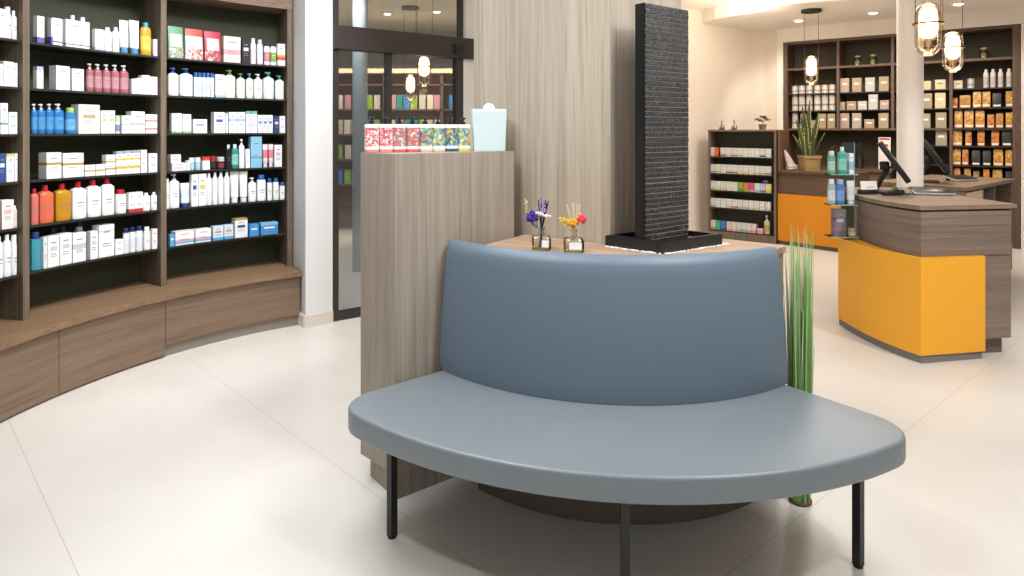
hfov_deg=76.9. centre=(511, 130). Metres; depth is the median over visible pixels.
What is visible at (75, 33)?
carton
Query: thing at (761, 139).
shelf unit
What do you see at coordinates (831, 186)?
bottle
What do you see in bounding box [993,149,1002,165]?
gift bag
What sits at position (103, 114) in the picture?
carton
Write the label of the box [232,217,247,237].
carton
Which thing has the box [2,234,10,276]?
bottle
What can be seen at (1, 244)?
bottle
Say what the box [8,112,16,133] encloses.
carton
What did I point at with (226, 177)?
bottle
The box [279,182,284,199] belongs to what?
bottle
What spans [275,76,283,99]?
pump bottle
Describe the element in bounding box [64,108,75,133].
bottle
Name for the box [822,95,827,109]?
tin can
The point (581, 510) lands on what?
counter
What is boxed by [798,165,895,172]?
countertop
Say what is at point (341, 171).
carton
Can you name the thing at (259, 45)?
aerosol can
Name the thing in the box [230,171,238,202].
tube
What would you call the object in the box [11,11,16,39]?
bottle
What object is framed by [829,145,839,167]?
wire lantern
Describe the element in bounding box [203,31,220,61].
carton
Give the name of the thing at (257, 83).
pump bottle
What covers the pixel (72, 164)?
carton
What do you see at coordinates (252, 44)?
aerosol can
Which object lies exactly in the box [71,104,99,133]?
carton
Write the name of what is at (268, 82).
pump bottle
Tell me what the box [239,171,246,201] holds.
tube
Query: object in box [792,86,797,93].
tin can
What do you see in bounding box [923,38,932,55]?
socket
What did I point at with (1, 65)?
carton
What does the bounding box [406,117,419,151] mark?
pump bottle
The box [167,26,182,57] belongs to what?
pouch
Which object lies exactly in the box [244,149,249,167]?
carton
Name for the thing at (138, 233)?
bottle
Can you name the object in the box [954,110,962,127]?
gift bag
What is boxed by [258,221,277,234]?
carton
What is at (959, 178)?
keyboard
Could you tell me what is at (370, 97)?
carton
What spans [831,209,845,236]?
carton
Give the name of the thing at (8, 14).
bottle
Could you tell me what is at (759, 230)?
carton
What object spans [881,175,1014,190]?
countertop
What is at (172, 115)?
carton
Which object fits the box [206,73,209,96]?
bottle
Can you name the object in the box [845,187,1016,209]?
countertop
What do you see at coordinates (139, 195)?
carton
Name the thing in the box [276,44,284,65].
carton
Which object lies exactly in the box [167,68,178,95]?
pump bottle
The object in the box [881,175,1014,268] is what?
counter
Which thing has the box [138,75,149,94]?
carton
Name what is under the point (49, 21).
carton
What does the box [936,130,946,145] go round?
carton
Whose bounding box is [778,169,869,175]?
countertop
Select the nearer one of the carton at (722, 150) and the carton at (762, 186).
the carton at (762, 186)
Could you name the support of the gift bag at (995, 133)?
on the wall shelf unit at (836, 56)
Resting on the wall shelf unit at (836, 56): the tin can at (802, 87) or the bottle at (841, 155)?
the tin can at (802, 87)
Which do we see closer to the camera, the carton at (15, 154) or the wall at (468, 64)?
the carton at (15, 154)
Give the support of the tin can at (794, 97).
on the wall shelf unit at (836, 56)
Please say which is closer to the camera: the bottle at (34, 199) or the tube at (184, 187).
the bottle at (34, 199)
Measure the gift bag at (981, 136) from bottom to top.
0.190 m
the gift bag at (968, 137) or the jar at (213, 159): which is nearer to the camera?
the jar at (213, 159)
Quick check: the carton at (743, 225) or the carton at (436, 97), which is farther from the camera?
the carton at (436, 97)
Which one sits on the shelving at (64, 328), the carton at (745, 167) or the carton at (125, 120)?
the carton at (125, 120)
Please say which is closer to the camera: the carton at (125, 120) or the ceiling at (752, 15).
the carton at (125, 120)
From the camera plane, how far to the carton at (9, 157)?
3.38 m
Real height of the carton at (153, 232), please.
0.129 m
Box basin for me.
[605,230,721,253]
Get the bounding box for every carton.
[0,8,5,37]
[0,61,13,86]
[0,64,2,85]
[0,103,7,133]
[0,153,5,182]
[0,199,13,229]
[6,154,13,181]
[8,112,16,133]
[11,153,16,180]
[14,63,16,86]
[33,16,43,42]
[33,66,42,88]
[39,152,60,178]
[40,237,46,268]
[42,235,58,267]
[47,18,52,43]
[48,17,61,45]
[49,65,69,89]
[54,232,71,264]
[61,153,83,177]
[62,19,89,48]
[70,68,83,90]
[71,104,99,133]
[71,231,85,262]
[84,165,94,175]
[87,230,97,259]
[92,29,96,49]
[92,164,104,175]
[92,223,113,257]
[97,29,103,50]
[100,110,107,133]
[102,155,114,174]
[106,110,114,133]
[113,151,123,173]
[114,239,123,254]
[118,115,130,132]
[124,151,131,173]
[126,111,144,132]
[126,192,135,212]
[129,79,136,93]
[129,150,139,172]
[135,78,140,93]
[136,191,142,211]
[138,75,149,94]
[140,150,146,172]
[145,114,156,132]
[147,153,156,172]
[150,77,156,94]
[150,228,156,248]
[151,39,156,55]
[167,154,180,162]
[167,162,186,170]
[168,234,173,246]
[170,113,174,132]
[171,229,193,245]
[175,113,181,132]
[182,114,190,132]
[185,160,189,170]
[189,174,197,206]
[191,119,206,132]
[192,227,210,242]
[198,173,205,205]
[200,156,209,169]
[210,225,222,240]
[211,112,224,132]
[214,74,224,97]
[220,36,240,62]
[223,224,232,238]
[227,112,236,132]
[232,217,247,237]
[237,112,244,132]
[241,39,249,63]
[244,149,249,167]
[245,111,250,132]
[248,137,261,167]
[248,223,258,236]
[251,111,256,132]
[257,115,262,132]
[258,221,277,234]
[263,115,266,132]
[267,115,272,132]
[273,116,278,132]
[273,145,281,166]
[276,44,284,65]
[279,116,284,132]
[339,95,343,108]
[339,120,343,133]
[339,145,342,158]
[339,169,343,183]
[344,120,350,133]
[345,95,351,108]
[345,145,351,158]
[345,169,351,183]
[368,95,373,108]
[374,95,380,108]
[392,95,395,108]
[396,95,402,108]
[403,95,409,108]
[411,95,417,108]
[419,95,425,108]
[427,95,433,108]
[434,95,439,108]
[449,95,451,108]
[711,147,714,155]
[711,164,714,172]
[711,181,714,189]
[711,197,714,206]
[711,220,715,228]
[715,147,719,155]
[715,164,720,172]
[715,181,720,189]
[715,198,720,206]
[716,220,720,229]
[720,148,725,156]
[720,221,726,229]
[721,164,726,172]
[721,181,726,189]
[721,198,725,207]
[726,148,731,156]
[726,165,731,173]
[726,182,731,190]
[726,199,731,207]
[727,221,731,230]
[731,222,736,230]
[732,148,736,156]
[732,165,737,173]
[732,182,737,190]
[732,199,737,208]
[736,222,741,231]
[737,148,742,156]
[738,165,742,173]
[738,182,743,190]
[738,200,742,208]
[741,223,746,231]
[743,148,748,156]
[743,165,749,173]
[743,183,748,191]
[743,200,748,208]
[746,223,751,232]
[749,148,754,156]
[749,166,754,174]
[749,183,754,191]
[749,200,753,209]
[751,224,756,232]
[754,148,759,156]
[754,201,759,209]
[755,166,759,174]
[755,183,760,191]
[757,228,763,233]
[760,149,765,157]
[760,166,765,174]
[760,183,765,192]
[760,201,765,210]
[765,202,771,210]
[766,149,771,157]
[766,166,771,174]
[766,184,771,192]
[819,114,826,127]
[827,114,835,127]
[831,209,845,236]
[840,78,849,91]
[840,102,845,109]
[840,113,849,127]
[847,101,856,109]
[847,153,853,173]
[852,78,861,91]
[852,113,861,127]
[858,101,867,109]
[864,119,874,127]
[865,77,875,91]
[869,94,878,108]
[879,76,889,90]
[879,113,888,127]
[880,100,889,108]
[924,81,930,89]
[924,93,932,108]
[924,113,930,127]
[935,79,945,88]
[935,93,945,107]
[936,112,946,127]
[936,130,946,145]
[954,80,962,88]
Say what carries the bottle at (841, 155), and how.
on the acrylic stand
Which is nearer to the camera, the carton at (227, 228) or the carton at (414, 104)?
the carton at (227, 228)
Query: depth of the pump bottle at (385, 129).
2.61 m
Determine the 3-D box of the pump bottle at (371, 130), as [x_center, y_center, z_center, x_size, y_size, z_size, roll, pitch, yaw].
[-0.568,0.017,2.612,0.054,0.144,0.054,0,0,-19]
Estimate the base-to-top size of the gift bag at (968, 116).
0.216 m
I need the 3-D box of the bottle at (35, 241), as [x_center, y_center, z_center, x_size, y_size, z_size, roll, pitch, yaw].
[-2.615,0.660,3.536,0.042,0.208,0.057,0,0,16]
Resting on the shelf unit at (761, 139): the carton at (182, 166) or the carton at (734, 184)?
the carton at (734, 184)
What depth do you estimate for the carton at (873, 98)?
8.59 m
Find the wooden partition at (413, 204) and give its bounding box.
[361,150,513,498]
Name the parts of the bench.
leg, backrest, leg, seat, leg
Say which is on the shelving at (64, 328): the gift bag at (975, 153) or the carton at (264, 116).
the carton at (264, 116)
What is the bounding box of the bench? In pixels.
[348,240,905,575]
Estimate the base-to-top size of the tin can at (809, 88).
0.117 m
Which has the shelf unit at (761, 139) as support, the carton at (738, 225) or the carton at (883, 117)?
the carton at (738, 225)
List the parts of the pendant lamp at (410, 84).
glass, glass, bulb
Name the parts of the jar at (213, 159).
lid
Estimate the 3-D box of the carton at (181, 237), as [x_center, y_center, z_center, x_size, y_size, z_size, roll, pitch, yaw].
[-2.220,0.719,4.345,0.070,0.090,0.123,0,0,38]
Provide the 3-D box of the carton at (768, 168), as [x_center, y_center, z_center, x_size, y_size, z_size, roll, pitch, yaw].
[3.201,0.502,8.034,0.061,0.109,0.056,0,0,39]
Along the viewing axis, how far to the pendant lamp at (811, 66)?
7.80 m
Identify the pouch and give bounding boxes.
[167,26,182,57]
[184,28,202,59]
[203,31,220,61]
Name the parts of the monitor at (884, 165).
stand arm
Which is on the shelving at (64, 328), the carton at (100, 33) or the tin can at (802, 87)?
the carton at (100, 33)
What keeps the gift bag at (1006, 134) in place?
on the wall shelf unit at (836, 56)
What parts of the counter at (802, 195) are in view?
panel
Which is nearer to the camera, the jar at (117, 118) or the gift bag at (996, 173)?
the jar at (117, 118)
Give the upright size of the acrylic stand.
0.681 m
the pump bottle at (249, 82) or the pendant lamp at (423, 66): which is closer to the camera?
the pump bottle at (249, 82)
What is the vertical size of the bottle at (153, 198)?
0.116 m
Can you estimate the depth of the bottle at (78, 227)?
3.84 m
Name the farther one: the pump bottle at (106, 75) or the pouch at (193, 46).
the pouch at (193, 46)
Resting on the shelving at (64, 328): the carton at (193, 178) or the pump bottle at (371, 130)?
the carton at (193, 178)
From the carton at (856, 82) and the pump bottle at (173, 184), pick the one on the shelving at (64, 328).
the pump bottle at (173, 184)
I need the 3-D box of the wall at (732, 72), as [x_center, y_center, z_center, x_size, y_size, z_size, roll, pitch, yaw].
[2.521,-0.110,8.898,3.493,3.020,0.687,0,0,-30]
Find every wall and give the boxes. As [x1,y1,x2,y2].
[292,0,332,315]
[339,32,456,68]
[463,0,473,149]
[681,8,776,231]
[777,7,1023,248]
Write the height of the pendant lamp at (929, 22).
1.116 m
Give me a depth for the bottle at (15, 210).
3.41 m
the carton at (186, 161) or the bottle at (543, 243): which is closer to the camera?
the bottle at (543, 243)
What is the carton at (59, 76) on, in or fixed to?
on the shelving at (64, 328)
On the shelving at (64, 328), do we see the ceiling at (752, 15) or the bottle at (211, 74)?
the bottle at (211, 74)
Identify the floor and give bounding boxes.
[0,228,1023,575]
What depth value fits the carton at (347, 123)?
9.06 m
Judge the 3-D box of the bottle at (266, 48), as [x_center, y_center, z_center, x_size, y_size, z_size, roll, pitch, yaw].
[-1.802,-0.561,4.740,0.041,0.161,0.030,0,0,-39]
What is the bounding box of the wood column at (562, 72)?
[474,0,680,243]
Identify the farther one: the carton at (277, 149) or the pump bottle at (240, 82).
the carton at (277, 149)
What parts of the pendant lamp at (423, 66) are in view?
glass, glass, bulb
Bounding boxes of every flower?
[526,210,537,221]
[577,215,586,223]
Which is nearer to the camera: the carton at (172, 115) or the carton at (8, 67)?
the carton at (8, 67)
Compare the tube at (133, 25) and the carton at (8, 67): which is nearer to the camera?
the carton at (8, 67)
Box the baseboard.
[298,310,332,327]
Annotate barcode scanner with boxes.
[881,189,910,194]
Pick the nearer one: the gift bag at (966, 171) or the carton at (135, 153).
the carton at (135, 153)
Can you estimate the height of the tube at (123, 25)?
0.205 m
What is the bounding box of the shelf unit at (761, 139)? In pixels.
[708,130,778,243]
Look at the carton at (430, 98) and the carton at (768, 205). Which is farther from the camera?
the carton at (430, 98)
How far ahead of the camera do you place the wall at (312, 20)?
4.66 m
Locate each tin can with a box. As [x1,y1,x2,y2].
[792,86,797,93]
[792,95,797,110]
[792,113,797,127]
[799,85,804,93]
[799,95,804,110]
[800,113,806,127]
[806,85,812,93]
[806,95,812,110]
[814,85,820,92]
[814,95,820,109]
[822,85,827,92]
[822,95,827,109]
[829,84,835,92]
[829,95,835,109]
[967,78,974,87]
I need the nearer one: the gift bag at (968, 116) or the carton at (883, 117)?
the gift bag at (968, 116)
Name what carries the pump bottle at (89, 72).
on the shelving at (64, 328)
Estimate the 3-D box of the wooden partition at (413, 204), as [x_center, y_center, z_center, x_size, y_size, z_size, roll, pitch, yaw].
[-0.301,0.745,2.693,0.602,1.311,0.232,0,0,-37]
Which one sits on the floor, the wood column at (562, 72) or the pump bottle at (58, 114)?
the wood column at (562, 72)
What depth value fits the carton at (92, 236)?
3.83 m
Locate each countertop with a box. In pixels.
[486,234,784,254]
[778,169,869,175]
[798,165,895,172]
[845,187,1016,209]
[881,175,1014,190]
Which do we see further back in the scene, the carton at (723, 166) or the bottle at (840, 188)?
the carton at (723, 166)
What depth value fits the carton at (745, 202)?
8.18 m
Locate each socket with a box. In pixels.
[422,76,425,86]
[809,75,813,84]
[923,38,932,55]
[949,59,955,72]
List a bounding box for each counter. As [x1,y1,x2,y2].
[478,234,784,524]
[778,130,869,251]
[838,187,1016,363]
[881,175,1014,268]
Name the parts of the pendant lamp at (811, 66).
glass, glass, bulb, cord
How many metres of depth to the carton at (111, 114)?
3.93 m
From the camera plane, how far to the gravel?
2.46 m
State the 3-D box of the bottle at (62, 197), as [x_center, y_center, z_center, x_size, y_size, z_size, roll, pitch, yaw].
[-2.574,0.409,3.685,0.056,0.211,0.086,0,0,20]
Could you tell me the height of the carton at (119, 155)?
0.142 m
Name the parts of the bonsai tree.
pot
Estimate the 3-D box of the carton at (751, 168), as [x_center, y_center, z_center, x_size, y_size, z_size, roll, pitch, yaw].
[3.040,0.501,8.163,0.063,0.111,0.056,0,0,39]
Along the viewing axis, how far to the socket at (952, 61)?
5.61 m
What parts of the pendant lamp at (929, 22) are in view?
glass, glass, bulb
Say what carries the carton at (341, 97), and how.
on the shelf at (441, 79)
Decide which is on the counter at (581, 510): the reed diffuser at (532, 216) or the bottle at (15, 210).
the reed diffuser at (532, 216)
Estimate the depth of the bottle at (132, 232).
4.04 m
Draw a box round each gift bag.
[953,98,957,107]
[953,130,961,145]
[953,149,960,164]
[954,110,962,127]
[954,168,959,174]
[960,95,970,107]
[962,149,968,164]
[964,110,973,127]
[964,168,970,175]
[965,131,971,145]
[972,150,979,165]
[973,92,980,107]
[973,171,979,176]
[975,110,984,127]
[977,130,984,145]
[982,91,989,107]
[983,151,990,165]
[983,169,989,176]
[987,114,993,127]
[991,130,998,145]
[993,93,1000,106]
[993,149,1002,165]
[993,170,1001,177]
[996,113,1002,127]
[1002,130,1011,145]
[1005,150,1011,165]
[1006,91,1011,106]
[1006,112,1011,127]
[1006,171,1011,178]
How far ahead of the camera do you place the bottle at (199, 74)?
4.40 m
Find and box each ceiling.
[339,0,749,31]
[702,0,1023,30]
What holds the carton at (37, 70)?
on the shelving at (64, 328)
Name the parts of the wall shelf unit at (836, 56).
panel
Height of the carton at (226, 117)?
0.141 m
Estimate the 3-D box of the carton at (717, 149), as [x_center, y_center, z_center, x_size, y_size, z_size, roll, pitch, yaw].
[2.685,0.280,8.446,0.046,0.115,0.056,0,0,39]
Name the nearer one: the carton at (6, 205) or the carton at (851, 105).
the carton at (6, 205)
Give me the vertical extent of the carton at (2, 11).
0.150 m
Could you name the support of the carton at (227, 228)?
on the shelving at (64, 328)
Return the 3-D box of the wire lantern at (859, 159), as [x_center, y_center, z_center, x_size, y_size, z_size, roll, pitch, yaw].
[4.705,0.338,8.734,0.107,0.343,0.107,0,0,0]
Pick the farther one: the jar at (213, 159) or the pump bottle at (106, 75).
the jar at (213, 159)
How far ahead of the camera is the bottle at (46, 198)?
3.58 m
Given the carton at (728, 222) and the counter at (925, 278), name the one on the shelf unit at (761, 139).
the carton at (728, 222)
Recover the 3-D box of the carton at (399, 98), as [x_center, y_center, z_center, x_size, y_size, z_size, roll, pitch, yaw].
[-1.582,-0.401,9.100,0.085,0.200,0.070,0,0,0]
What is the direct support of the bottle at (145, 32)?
on the shelving at (64, 328)
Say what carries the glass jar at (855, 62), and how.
on the wall shelf unit at (836, 56)
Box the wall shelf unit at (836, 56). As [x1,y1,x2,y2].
[784,24,1019,248]
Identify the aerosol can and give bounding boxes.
[250,38,255,63]
[257,40,262,64]
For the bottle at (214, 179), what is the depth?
4.48 m
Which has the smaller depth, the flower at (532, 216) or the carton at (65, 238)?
the flower at (532, 216)
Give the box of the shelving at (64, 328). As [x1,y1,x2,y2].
[0,0,301,421]
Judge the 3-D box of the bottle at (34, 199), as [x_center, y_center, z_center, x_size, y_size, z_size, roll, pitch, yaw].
[-2.612,0.416,3.524,0.029,0.196,0.039,0,0,16]
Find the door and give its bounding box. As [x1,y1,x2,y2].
[333,0,473,321]
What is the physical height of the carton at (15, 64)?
0.127 m
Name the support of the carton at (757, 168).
on the shelf unit at (761, 139)
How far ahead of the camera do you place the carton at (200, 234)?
4.41 m
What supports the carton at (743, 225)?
on the shelf unit at (761, 139)
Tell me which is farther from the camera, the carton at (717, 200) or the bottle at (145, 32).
the carton at (717, 200)
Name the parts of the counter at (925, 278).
panel, panel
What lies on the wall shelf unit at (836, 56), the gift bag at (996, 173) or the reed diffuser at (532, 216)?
the gift bag at (996, 173)
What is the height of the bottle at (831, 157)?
0.160 m
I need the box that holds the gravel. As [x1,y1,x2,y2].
[605,242,730,253]
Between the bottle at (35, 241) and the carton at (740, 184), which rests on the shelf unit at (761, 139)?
the carton at (740, 184)
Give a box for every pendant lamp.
[402,5,418,100]
[415,57,432,86]
[801,8,821,84]
[912,0,944,55]
[941,0,965,72]
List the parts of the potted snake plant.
pot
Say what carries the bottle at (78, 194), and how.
on the shelving at (64, 328)
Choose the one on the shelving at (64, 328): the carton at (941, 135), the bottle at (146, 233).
the bottle at (146, 233)
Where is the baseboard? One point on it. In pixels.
(323, 318)
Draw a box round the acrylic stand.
[824,142,858,237]
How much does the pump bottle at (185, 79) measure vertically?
0.188 m
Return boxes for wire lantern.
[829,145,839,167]
[855,143,863,167]
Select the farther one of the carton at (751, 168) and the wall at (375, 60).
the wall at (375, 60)
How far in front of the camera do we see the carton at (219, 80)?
4.50 m
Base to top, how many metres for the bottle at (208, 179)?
0.221 m
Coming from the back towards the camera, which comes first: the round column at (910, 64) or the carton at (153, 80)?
the round column at (910, 64)
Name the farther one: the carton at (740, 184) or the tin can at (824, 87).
the tin can at (824, 87)
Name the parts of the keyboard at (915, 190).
key panel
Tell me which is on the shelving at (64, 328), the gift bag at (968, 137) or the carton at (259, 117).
the carton at (259, 117)
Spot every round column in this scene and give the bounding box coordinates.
[352,0,367,271]
[897,0,923,187]
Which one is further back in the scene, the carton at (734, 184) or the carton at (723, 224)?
the carton at (723, 224)
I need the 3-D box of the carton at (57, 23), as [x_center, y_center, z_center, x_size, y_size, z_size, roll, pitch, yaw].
[-2.582,-0.557,3.643,0.042,0.152,0.055,0,0,19]
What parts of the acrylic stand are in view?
shelf plate, shelf plate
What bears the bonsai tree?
on the shelf unit at (761, 139)
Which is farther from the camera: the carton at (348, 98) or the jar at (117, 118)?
the carton at (348, 98)
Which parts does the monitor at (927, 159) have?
stand arm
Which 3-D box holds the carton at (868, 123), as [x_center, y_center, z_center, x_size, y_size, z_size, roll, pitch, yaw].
[4.798,-0.091,8.650,0.114,0.121,0.090,0,0,37]
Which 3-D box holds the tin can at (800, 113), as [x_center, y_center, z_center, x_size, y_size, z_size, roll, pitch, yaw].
[4.141,-0.141,9.164,0.085,0.220,0.085,0,0,37]
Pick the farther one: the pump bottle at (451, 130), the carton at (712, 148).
the carton at (712, 148)
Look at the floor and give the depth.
2.53 m
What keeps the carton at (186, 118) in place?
on the shelving at (64, 328)
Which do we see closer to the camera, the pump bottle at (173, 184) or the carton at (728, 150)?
the pump bottle at (173, 184)
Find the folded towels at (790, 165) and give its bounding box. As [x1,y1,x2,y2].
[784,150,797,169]
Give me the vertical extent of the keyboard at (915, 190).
0.050 m
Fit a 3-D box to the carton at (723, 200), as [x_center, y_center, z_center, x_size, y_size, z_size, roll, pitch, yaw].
[2.759,0.942,8.388,0.066,0.114,0.056,0,0,39]
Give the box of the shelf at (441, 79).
[339,69,451,227]
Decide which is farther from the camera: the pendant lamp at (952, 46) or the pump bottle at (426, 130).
the pendant lamp at (952, 46)
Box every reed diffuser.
[524,198,550,250]
[558,203,586,252]
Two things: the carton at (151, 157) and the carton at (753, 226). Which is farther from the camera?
the carton at (753, 226)
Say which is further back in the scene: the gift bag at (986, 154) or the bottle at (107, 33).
the gift bag at (986, 154)
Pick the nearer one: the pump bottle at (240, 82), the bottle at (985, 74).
the pump bottle at (240, 82)
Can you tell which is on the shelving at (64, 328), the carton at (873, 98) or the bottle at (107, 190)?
the bottle at (107, 190)
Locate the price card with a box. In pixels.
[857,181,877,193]
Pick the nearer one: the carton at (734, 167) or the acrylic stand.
the acrylic stand
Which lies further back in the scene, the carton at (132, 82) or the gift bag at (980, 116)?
the gift bag at (980, 116)
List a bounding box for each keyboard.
[907,186,955,195]
[942,175,979,181]
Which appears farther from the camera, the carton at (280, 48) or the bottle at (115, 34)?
the carton at (280, 48)
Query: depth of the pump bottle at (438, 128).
2.71 m
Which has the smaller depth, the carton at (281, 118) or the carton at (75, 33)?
the carton at (75, 33)
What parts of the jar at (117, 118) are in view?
lid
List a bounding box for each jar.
[115,115,119,133]
[189,158,193,169]
[195,157,199,169]
[209,156,216,168]
[217,157,223,168]
[848,228,855,236]
[854,55,860,64]
[869,54,876,63]
[979,47,988,57]
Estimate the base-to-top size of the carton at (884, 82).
0.192 m
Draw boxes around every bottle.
[0,236,2,277]
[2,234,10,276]
[4,7,10,38]
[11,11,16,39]
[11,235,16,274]
[14,205,16,227]
[30,104,36,133]
[30,189,38,224]
[30,232,41,270]
[36,185,53,223]
[37,104,44,133]
[45,104,52,133]
[49,227,54,234]
[53,104,63,133]
[53,183,70,221]
[59,225,65,232]
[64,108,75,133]
[69,181,85,218]
[75,221,82,231]
[84,180,100,217]
[86,64,93,91]
[93,64,101,91]
[99,178,113,215]
[102,64,110,92]
[104,27,111,50]
[110,65,118,92]
[112,27,118,51]
[114,189,125,213]
[119,65,128,92]
[123,228,128,253]
[129,227,134,252]
[135,226,142,251]
[140,22,150,55]
[143,193,149,210]
[143,226,149,249]
[150,192,156,209]
[166,179,168,208]
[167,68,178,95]
[169,174,178,207]
[179,68,192,95]
[193,73,197,96]
[198,73,201,96]
[202,73,205,96]
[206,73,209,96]
[206,173,211,204]
[210,73,213,96]
[212,172,217,204]
[218,172,223,203]
[224,171,229,203]
[225,70,234,97]
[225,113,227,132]
[225,145,230,168]
[231,144,237,168]
[236,73,244,97]
[239,139,243,167]
[246,74,252,98]
[248,177,255,201]
[253,74,261,98]
[256,175,265,200]
[263,72,273,98]
[264,43,269,64]
[267,178,271,200]
[270,43,275,64]
[273,178,278,199]
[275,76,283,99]
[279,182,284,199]
[364,117,378,152]
[379,117,392,151]
[393,117,405,151]
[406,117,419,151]
[419,117,432,151]
[432,117,444,151]
[445,117,457,150]
[458,118,469,150]
[532,227,550,250]
[563,229,583,252]
[764,215,769,233]
[827,151,834,173]
[827,179,834,203]
[836,179,844,203]
[837,147,846,173]
[983,69,988,87]
[990,69,995,87]
[998,69,1002,86]
[1006,69,1011,86]
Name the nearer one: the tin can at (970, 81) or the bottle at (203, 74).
the bottle at (203, 74)
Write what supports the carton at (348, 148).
on the shelf at (441, 79)
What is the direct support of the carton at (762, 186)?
on the shelf unit at (761, 139)
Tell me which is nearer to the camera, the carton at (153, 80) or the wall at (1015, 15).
the carton at (153, 80)
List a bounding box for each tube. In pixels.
[119,20,127,52]
[129,20,138,53]
[180,183,188,206]
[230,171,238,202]
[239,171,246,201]
[262,144,267,166]
[268,144,272,166]
[847,181,853,203]
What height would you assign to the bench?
0.967 m
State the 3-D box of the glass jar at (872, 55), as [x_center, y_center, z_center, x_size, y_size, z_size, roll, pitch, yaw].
[4.843,-0.950,8.653,0.091,0.138,0.092,0,0,0]
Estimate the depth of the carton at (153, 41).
4.17 m
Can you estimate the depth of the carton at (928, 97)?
8.22 m
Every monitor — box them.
[877,141,910,193]
[924,139,950,182]
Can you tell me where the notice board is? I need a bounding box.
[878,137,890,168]
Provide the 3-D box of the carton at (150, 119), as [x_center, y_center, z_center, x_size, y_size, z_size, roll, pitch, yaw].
[-2.340,-0.043,4.160,0.056,0.122,0.074,0,0,32]
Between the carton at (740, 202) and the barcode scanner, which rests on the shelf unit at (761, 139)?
the carton at (740, 202)
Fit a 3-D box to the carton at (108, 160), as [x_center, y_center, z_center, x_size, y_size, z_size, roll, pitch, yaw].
[-2.460,0.209,3.934,0.042,0.122,0.056,0,0,26]
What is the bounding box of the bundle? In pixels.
[782,227,813,506]
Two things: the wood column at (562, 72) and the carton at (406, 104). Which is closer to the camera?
the wood column at (562, 72)
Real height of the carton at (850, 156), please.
0.145 m
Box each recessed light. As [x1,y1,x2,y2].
[793,19,804,21]
[866,11,879,13]
[950,2,965,5]
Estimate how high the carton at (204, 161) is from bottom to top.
0.089 m
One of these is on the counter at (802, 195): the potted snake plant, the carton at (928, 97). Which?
the potted snake plant
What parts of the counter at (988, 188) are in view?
drawer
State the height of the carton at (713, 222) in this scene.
0.115 m
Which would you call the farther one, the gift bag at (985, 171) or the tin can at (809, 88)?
the tin can at (809, 88)
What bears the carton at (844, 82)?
on the wall shelf unit at (836, 56)
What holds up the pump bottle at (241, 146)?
on the shelving at (64, 328)
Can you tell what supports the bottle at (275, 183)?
on the shelving at (64, 328)
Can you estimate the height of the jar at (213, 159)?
0.090 m
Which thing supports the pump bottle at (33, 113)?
on the shelving at (64, 328)
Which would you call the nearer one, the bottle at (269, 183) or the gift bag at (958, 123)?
the bottle at (269, 183)
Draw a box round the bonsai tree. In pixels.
[754,115,770,129]
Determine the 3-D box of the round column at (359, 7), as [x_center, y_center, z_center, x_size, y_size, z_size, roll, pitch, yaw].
[-1.520,-0.110,6.450,0.149,3.020,0.149,0,0,0]
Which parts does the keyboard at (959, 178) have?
key panel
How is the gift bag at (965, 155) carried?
on the wall shelf unit at (836, 56)
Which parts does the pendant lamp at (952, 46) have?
cord, bulb, glass, glass, cord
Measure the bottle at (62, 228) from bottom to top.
0.210 m
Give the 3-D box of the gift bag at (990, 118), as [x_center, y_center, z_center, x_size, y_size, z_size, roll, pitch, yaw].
[5.822,-0.113,7.842,0.068,0.164,0.059,0,0,37]
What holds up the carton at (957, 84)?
on the wall shelf unit at (836, 56)
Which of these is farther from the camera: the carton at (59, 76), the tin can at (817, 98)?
the tin can at (817, 98)
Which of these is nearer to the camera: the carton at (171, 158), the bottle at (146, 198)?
the bottle at (146, 198)
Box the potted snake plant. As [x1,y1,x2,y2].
[792,100,824,170]
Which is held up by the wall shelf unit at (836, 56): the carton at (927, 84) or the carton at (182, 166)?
the carton at (927, 84)
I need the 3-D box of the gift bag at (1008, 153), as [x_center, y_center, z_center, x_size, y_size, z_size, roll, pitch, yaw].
[5.959,0.331,7.737,0.066,0.198,0.059,0,0,37]
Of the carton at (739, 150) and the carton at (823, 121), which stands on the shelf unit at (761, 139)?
the carton at (739, 150)
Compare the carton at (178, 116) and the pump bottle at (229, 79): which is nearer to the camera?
the carton at (178, 116)
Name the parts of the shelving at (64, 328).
panel, panel, panel, cornice, panel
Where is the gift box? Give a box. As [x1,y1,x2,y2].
[471,103,506,150]

